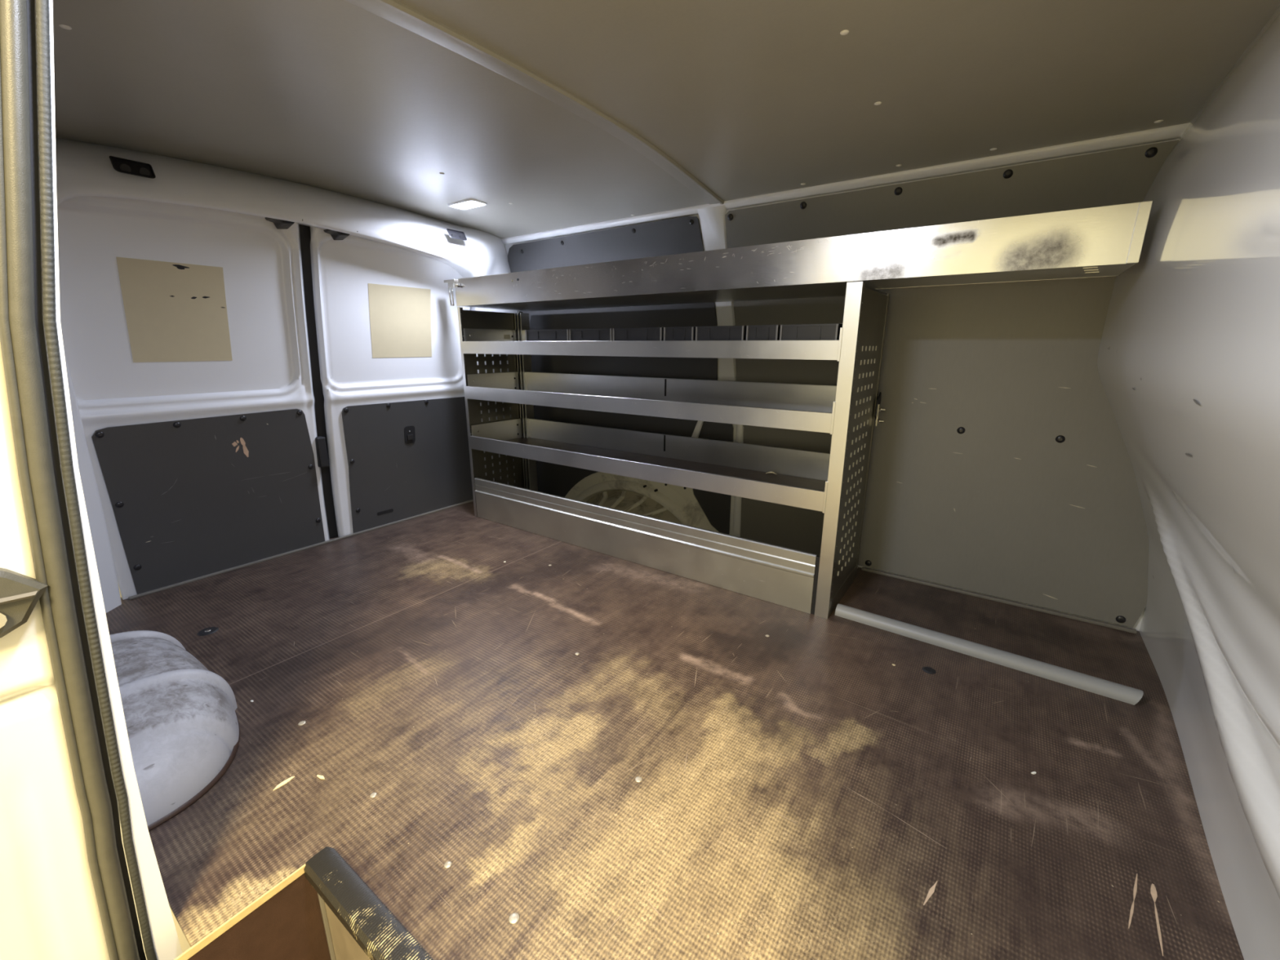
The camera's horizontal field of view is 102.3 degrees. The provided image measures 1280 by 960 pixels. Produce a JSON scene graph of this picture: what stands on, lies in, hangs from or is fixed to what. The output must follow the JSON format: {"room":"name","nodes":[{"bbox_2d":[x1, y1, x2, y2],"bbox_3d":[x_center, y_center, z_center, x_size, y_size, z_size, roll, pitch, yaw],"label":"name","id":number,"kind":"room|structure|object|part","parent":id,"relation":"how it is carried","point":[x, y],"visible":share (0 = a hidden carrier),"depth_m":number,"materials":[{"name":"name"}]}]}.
{"room":"vehicle interior","nodes":[
{"label":"vehicle interior","id":0,"kind":"room"},
{"bbox_2d":[34,0,182,959],"bbox_3d":[-1.248,0.001,1.104,1.451,1.722,0.242,10,18,34],"label":"wall","id":1,"kind":"structure","parent":0,"point":[166,944],"depth_m":0.69,"materials":[{"name":"white metal"}]},
{"bbox_2d":[0,567,48,638],"bbox_3d":[-0.742,0.140,0.569,0.030,0.097,0.120,10,18,34],"label":"door striker","id":2,"kind":"structure","parent":1,"relation":"in","point":[20,593],"depth_m":0.59,"materials":[{"name":"metal"}]},
{"bbox_2d":[0,342,110,959],"bbox_3d":[-0.786,0.166,0.545,0.043,1.790,0.487,10,18,34],"label":"door","id":3,"kind":"structure","parent":1,"relation":"attached to","point":[49,909],"depth_m":0.64,"materials":[{"name":"white paint"}]},
{"bbox_2d":[0,0,157,959],"bbox_3d":[-0.679,0.128,0.668,0.015,1.700,0.230,10,18,34],"label":"door frame","id":4,"kind":"structure","parent":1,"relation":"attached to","point":[22,338],"depth_m":0.60,"materials":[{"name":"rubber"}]},
{"bbox_2d":[55,137,517,613],"bbox_3d":[-1.229,-0.406,2.145,0.330,1.482,1.920,10,18,34],"label":"door frame","id":5,"kind":"structure","parent":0,"point":[83,169],"depth_m":1.75,"materials":[{"name":"white paint"}]},
{"bbox_2d":[57,196,329,599],"bbox_3d":[-1.508,-0.268,1.831,0.202,1.334,0.704,10,18,34],"label":"door","id":6,"kind":"structure","parent":5,"relation":"in","point":[184,328],"depth_m":1.78,"materials":[{"name":"white paint"}]},
{"bbox_2d":[265,217,302,229],"bbox_3d":[-1.235,-0.900,1.812,0.078,0.032,0.117,10,18,34],"label":"door catch","id":7,"kind":"structure","parent":5,"relation":"in","point":[279,224],"depth_m":1.80,"materials":[{"name":"black plastic"}]},
{"bbox_3d":[-1.333,0.257,2.324,0.014,0.008,1.430,10,18,34],"label":"door sill trim","id":8,"kind":"part","parent":5,"relation":"part of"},
{"bbox_2d":[323,229,357,239],"bbox_3d":[-1.125,-0.931,1.964,0.078,0.032,0.117,10,18,34],"label":"door catch","id":9,"kind":"structure","parent":5,"relation":"in","point":[335,235],"depth_m":1.95,"materials":[{"name":"black plastic"}]},
{"bbox_2d":[310,226,473,537],"bbox_3d":[-1.087,-0.413,2.414,0.199,1.319,0.723,10,18,34],"label":"door","id":10,"kind":"structure","parent":5,"relation":"in","point":[387,325],"depth_m":2.34,"materials":[{"name":"white paint"}]},
{"bbox_3d":[-1.105,-0.206,2.480,0.006,0.025,0.030,10,18,34],"label":"latch lever","id":11,"kind":"part","parent":10,"relation":"part of","materials":[{"name":"black plastic"}]},
{"bbox_2d":[53,0,1279,238],"bbox_3d":[-0.183,-0.898,1.236,2.900,0.080,1.810,10,18,34],"label":"ceiling","id":12,"kind":"structure","parent":0,"point":[548,114],"depth_m":1.16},
{"bbox_2d":[447,198,487,209],"bbox_3d":[-0.712,-1.137,2.129,0.170,0.012,0.092,10,18,34],"label":"recessed light","id":13,"kind":"object","parent":12,"relation":"in","point":[465,204],"visible":0.98,"depth_m":2.11,"materials":[{"name":"white paint"}]},
{"bbox_2d":[105,501,1244,959],"bbox_3d":[-0.252,0.631,1.522,2.860,0.316,2.250,10,18,34],"label":"floor","id":14,"kind":"structure","parent":0,"point":[556,749],"depth_m":1.04,"materials":[{"name":"brown wood"}]},
{"bbox_2d":[109,630,239,831],"bbox_3d":[-1.137,0.474,1.202,0.785,0.157,0.234,10,18,34],"label":"wheel arch","id":15,"kind":"object","parent":14,"relation":"on","point":[183,728],"visible":0.73,"depth_m":1.05,"materials":[{"name":"paint"}]},
{"bbox_2d":[273,776,294,790],"bbox_3d":[-0.707,0.602,1.024,0.010,0.003,0.040,10,18,34],"label":"wood splinter","id":16,"kind":"object","parent":14,"relation":"on","point":[288,780],"visible":1,"depth_m":1.02,"materials":[{"name":"beige wood"}]},
{"bbox_2d":[316,774,324,779],"bbox_3d":[-0.643,0.598,1.038,0.023,0.003,0.007,10,18,34],"label":"wood splinter","id":17,"kind":"object","parent":14,"relation":"on","point":[319,776],"visible":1,"depth_m":1.04,"materials":[{"name":"beige wood"}]},
{"bbox_2d":[564,471,719,532],"bbox_3d":[-0.104,0.079,2.502,0.971,0.268,0.250,10,18,34],"label":"wheel arch","id":18,"kind":"object","parent":14,"relation":"on","point":[672,503],"visible":0.5,"depth_m":2.52,"materials":[{"name":"beige paint"}]},
{"bbox_2d":[444,200,1152,619],"bbox_3d":[0.195,-0.240,2.020,2.372,1.131,0.468,10,18,34],"label":"shelving unit","id":19,"kind":"object","parent":14,"relation":"on","point":[1107,241],"visible":1,"depth_m":1.81,"materials":[{"name":"brushed aluminium"},{"name":"satin aluminium"},{"name":"dark grey plastic"}]},
{"bbox_3d":[-0.833,-0.304,2.489,0.018,1.012,0.002,10,18,34],"label":"post","id":20,"kind":"part","parent":19,"relation":"part of","materials":[{"name":"metal"}]},
{"bbox_3d":[-0.724,-0.354,2.645,0.002,0.970,0.346,10,18,34],"label":"panel","id":21,"kind":"part","parent":19,"relation":"part of","materials":[{"name":"metal"}]},
{"bbox_3d":[-0.623,-0.372,2.773,0.006,1.000,0.056,10,18,34],"label":"post","id":22,"kind":"part","parent":19,"relation":"part of","materials":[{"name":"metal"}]},
{"bbox_3d":[-0.607,-0.369,2.761,0.006,1.000,0.056,10,18,34],"label":"post","id":23,"kind":"part","parent":19,"relation":"part of","materials":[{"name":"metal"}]},
{"bbox_3d":[-0.589,-0.365,2.749,0.006,1.000,0.056,10,18,34],"label":"post","id":24,"kind":"part","parent":19,"relation":"part of","materials":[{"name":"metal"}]},
{"bbox_2d":[524,328,568,341],"bbox_3d":[-0.299,-0.598,2.222,0.244,0.090,0.292,10,18,34],"label":"storage bin","id":25,"kind":"object","parent":19,"relation":"on","point":[554,335],"visible":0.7,"depth_m":2.10,"materials":[{"name":"black plastic"}]},
{"bbox_2d":[568,328,613,341],"bbox_3d":[-0.109,-0.564,2.093,0.213,0.090,0.292,10,18,34],"label":"storage bin","id":26,"kind":"object","parent":19,"relation":"on","point":[594,334],"visible":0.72,"depth_m":1.97,"materials":[{"name":"black plastic"}]},
{"bbox_2d":[612,327,663,341],"bbox_3d":[0.070,-0.531,1.971,0.217,0.090,0.292,10,18,34],"label":"storage bin","id":27,"kind":"object","parent":19,"relation":"on","point":[634,333],"visible":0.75,"depth_m":1.85,"materials":[{"name":"black plastic"}]},
{"bbox_3d":[-0.132,0.212,2.121,1.683,0.202,0.019,10,18,34],"label":"panel","id":28,"kind":"part","parent":19,"relation":"part of","materials":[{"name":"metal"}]},
{"bbox_3d":[-0.030,-0.119,2.176,1.699,0.113,0.354,10,18,34],"label":"shelf","id":29,"kind":"part","parent":19,"relation":"part of","materials":[{"name":"metal"}]},
{"bbox_3d":[-0.029,-0.354,2.114,1.699,0.113,0.354,10,18,34],"label":"shelf","id":30,"kind":"part","parent":19,"relation":"part of","materials":[{"name":"metal"}]},
{"bbox_3d":[-0.029,-0.556,2.061,1.699,0.113,0.354,10,18,34],"label":"shelf","id":31,"kind":"part","parent":19,"relation":"part of","materials":[{"name":"metal"}]},
{"bbox_2d":[663,326,695,340],"bbox_3d":[0.213,-0.506,1.873,0.119,0.090,0.292,10,18,34],"label":"storage bin","id":32,"kind":"object","parent":19,"relation":"on","point":[674,333],"visible":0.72,"depth_m":1.75,"materials":[{"name":"black plastic"}]},
{"bbox_2d":[695,325,746,340],"bbox_3d":[0.339,-0.483,1.788,0.174,0.090,0.292,10,18,34],"label":"storage bin","id":33,"kind":"object","parent":19,"relation":"on","point":[714,332],"visible":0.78,"depth_m":1.67,"materials":[{"name":"black plastic"}]},
{"bbox_2d":[746,324,780,340],"bbox_3d":[0.458,-0.461,1.707,0.104,0.090,0.292,10,18,34],"label":"storage bin","id":34,"kind":"object","parent":19,"relation":"on","point":[754,332],"visible":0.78,"depth_m":1.59,"materials":[{"name":"black plastic"}]},
{"bbox_2d":[444,200,1152,311],"bbox_3d":[0.196,-0.730,1.892,2.372,0.118,0.468,10,18,34],"label":"tray","id":35,"kind":"object","parent":19,"relation":"on","point":[1107,241],"depth_m":1.41,"materials":[{"name":"metal"}]},
{"bbox_2d":[779,323,842,340],"bbox_3d":[0.575,-0.440,1.628,0.171,0.090,0.292,10,18,34],"label":"storage bin","id":36,"kind":"object","parent":19,"relation":"on","point":[793,331],"visible":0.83,"depth_m":1.51,"materials":[{"name":"black plastic"}]},
{"bbox_3d":[0.582,-0.049,1.527,0.042,1.012,0.002,10,18,34],"label":"post","id":37,"kind":"part","parent":19,"relation":"part of","materials":[{"name":"metal"}]},
{"bbox_3d":[0.710,-0.095,1.669,0.004,0.970,0.346,10,18,34],"label":"panel","id":38,"kind":"part","parent":19,"relation":"part of","materials":[{"name":"metal"}]},
{"bbox_3d":[0.820,-0.224,1.778,0.004,0.075,0.010,10,18,34],"label":"bracket plate","id":39,"kind":"part","parent":19,"relation":"part of","materials":[{"name":"metal"}]},
{"bbox_2d":[835,603,1143,705],"bbox_3d":[0.935,0.474,1.472,0.729,0.029,0.049,11,18,35],"label":"rail","id":40,"kind":"object","parent":14,"relation":"on","point":[1126,694],"visible":1,"depth_m":1.42,"materials":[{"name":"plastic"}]},
{"bbox_2d":[501,122,1190,633],"bbox_3d":[0.423,-0.374,2.121,2.800,1.440,0.131,10,18,34],"label":"wall","id":41,"kind":"structure","parent":0,"point":[1001,468],"depth_m":1.72,"materials":[{"name":"grey metal"}]},
{"bbox_3d":[0.366,-1.036,1.925,2.650,0.034,0.024,10,18,34],"label":"roof rail","id":42,"kind":"part","parent":41,"relation":"part of","materials":[{"name":"white paint"}]},
{"bbox_3d":[1.186,0.403,1.787,0.790,0.010,0.014,10,18,34],"label":"floor edge trim","id":43,"kind":"part","parent":41,"relation":"part of","materials":[{"name":"grey metal"}]},
{"bbox_2d":[1097,5,1279,959],"bbox_3d":[0.889,-0.042,0.714,0.258,1.474,2.139,10,18,34],"label":"wall","id":44,"kind":"structure","parent":0,"point":[1188,360],"depth_m":0.78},
{"label":"outside","id":45,"kind":"structure","parent":0,"visible":0},
{"bbox_2d":[169,906,191,952],"bbox_3d":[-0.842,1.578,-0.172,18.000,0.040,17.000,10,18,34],"label":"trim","id":46,"kind":"structure","parent":45,"point":[184,945],"depth_m":1.32,"materials":[{"name":"beige wood"}]}
]}

